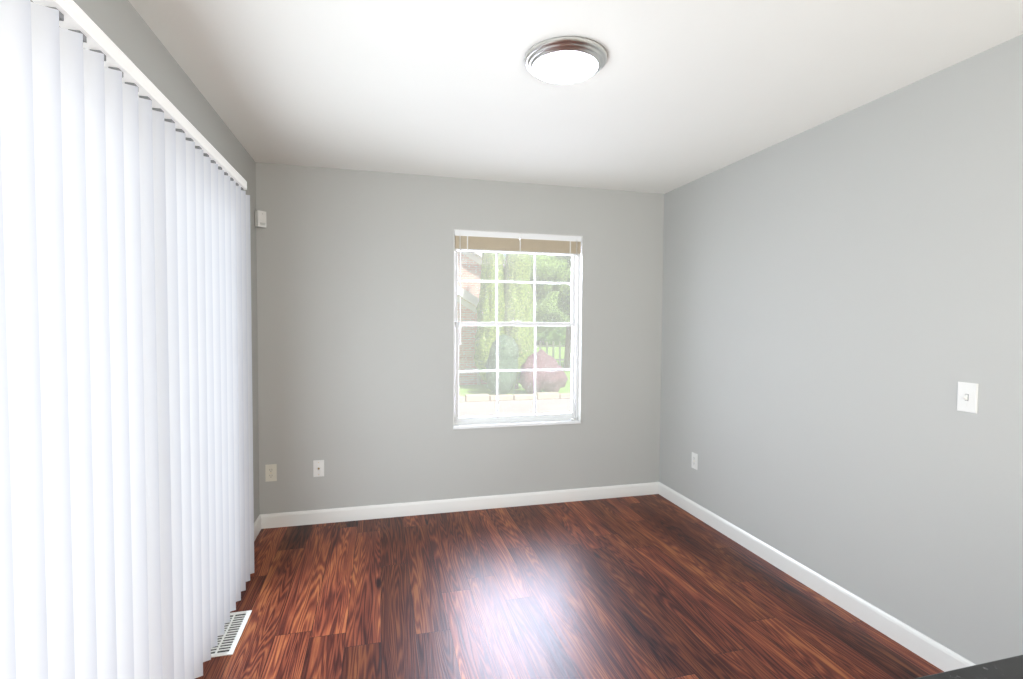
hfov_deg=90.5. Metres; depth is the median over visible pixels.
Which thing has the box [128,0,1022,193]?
ceiling
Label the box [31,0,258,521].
wall
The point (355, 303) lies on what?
wall
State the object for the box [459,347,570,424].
ground
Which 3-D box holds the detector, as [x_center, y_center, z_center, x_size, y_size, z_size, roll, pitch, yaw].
[-1.641,-0.788,3.322,0.038,0.104,0.060,2,2,30]
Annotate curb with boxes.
[459,392,570,401]
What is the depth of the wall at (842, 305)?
2.35 m
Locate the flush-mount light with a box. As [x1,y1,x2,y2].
[524,36,606,83]
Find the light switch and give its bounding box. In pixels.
[957,382,978,413]
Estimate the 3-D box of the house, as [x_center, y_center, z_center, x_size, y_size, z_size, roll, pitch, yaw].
[-8.570,-2.811,20.298,14.300,8.085,12.930,0,2,-15]
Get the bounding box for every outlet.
[265,464,276,481]
[313,460,323,476]
[691,452,697,469]
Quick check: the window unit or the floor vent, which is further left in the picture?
the floor vent
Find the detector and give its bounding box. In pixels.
[255,210,265,227]
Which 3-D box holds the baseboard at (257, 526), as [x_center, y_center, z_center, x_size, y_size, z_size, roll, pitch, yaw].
[-1.595,1.240,3.049,0.014,0.095,0.770,0,2,-15]
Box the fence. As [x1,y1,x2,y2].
[537,341,564,365]
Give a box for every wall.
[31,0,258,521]
[256,162,663,513]
[659,34,1022,664]
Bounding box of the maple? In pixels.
[519,349,567,393]
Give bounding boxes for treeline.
[503,254,571,344]
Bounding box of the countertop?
[915,655,1022,678]
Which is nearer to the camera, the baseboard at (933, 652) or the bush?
the baseboard at (933, 652)
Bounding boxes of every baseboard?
[254,514,260,540]
[260,482,658,528]
[658,482,975,671]
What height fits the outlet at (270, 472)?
0.115 m
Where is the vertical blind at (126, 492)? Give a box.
[0,0,253,678]
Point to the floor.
(655, 586)
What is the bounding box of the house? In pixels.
[457,251,486,384]
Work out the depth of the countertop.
0.72 m
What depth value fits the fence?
22.20 m
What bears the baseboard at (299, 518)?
attached to the wall at (355, 303)
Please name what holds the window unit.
in the wall at (355, 303)
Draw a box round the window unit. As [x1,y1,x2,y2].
[453,229,582,428]
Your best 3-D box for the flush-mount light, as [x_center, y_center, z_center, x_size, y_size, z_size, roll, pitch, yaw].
[0.213,-1.085,2.000,0.324,0.042,0.324,0,2,-15]
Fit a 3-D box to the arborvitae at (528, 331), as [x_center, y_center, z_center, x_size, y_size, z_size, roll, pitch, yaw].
[0.152,-1.598,14.946,1.234,6.150,1.212,0,2,-15]
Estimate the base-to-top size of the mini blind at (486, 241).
1.433 m
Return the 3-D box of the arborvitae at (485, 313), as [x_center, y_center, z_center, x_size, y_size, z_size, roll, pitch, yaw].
[-0.551,-1.401,14.896,1.056,5.750,1.112,0,2,-15]
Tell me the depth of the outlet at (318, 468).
3.50 m
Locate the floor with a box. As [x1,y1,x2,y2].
[195,494,943,678]
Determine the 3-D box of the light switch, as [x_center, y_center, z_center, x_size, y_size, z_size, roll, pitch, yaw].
[1.771,0.226,1.978,0.020,0.115,0.070,0,2,-15]
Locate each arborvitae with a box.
[474,252,505,382]
[504,253,534,388]
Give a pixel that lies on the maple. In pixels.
(530, 374)
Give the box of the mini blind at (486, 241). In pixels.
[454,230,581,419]
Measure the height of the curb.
0.169 m
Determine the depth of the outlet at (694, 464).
3.69 m
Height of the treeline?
11.444 m
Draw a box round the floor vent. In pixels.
[211,610,251,657]
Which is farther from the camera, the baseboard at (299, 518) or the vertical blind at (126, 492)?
the baseboard at (299, 518)
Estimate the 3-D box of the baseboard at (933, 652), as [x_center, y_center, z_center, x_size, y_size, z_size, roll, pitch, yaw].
[1.603,1.274,2.651,0.014,0.095,3.145,0,2,-15]
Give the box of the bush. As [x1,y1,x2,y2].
[485,334,518,394]

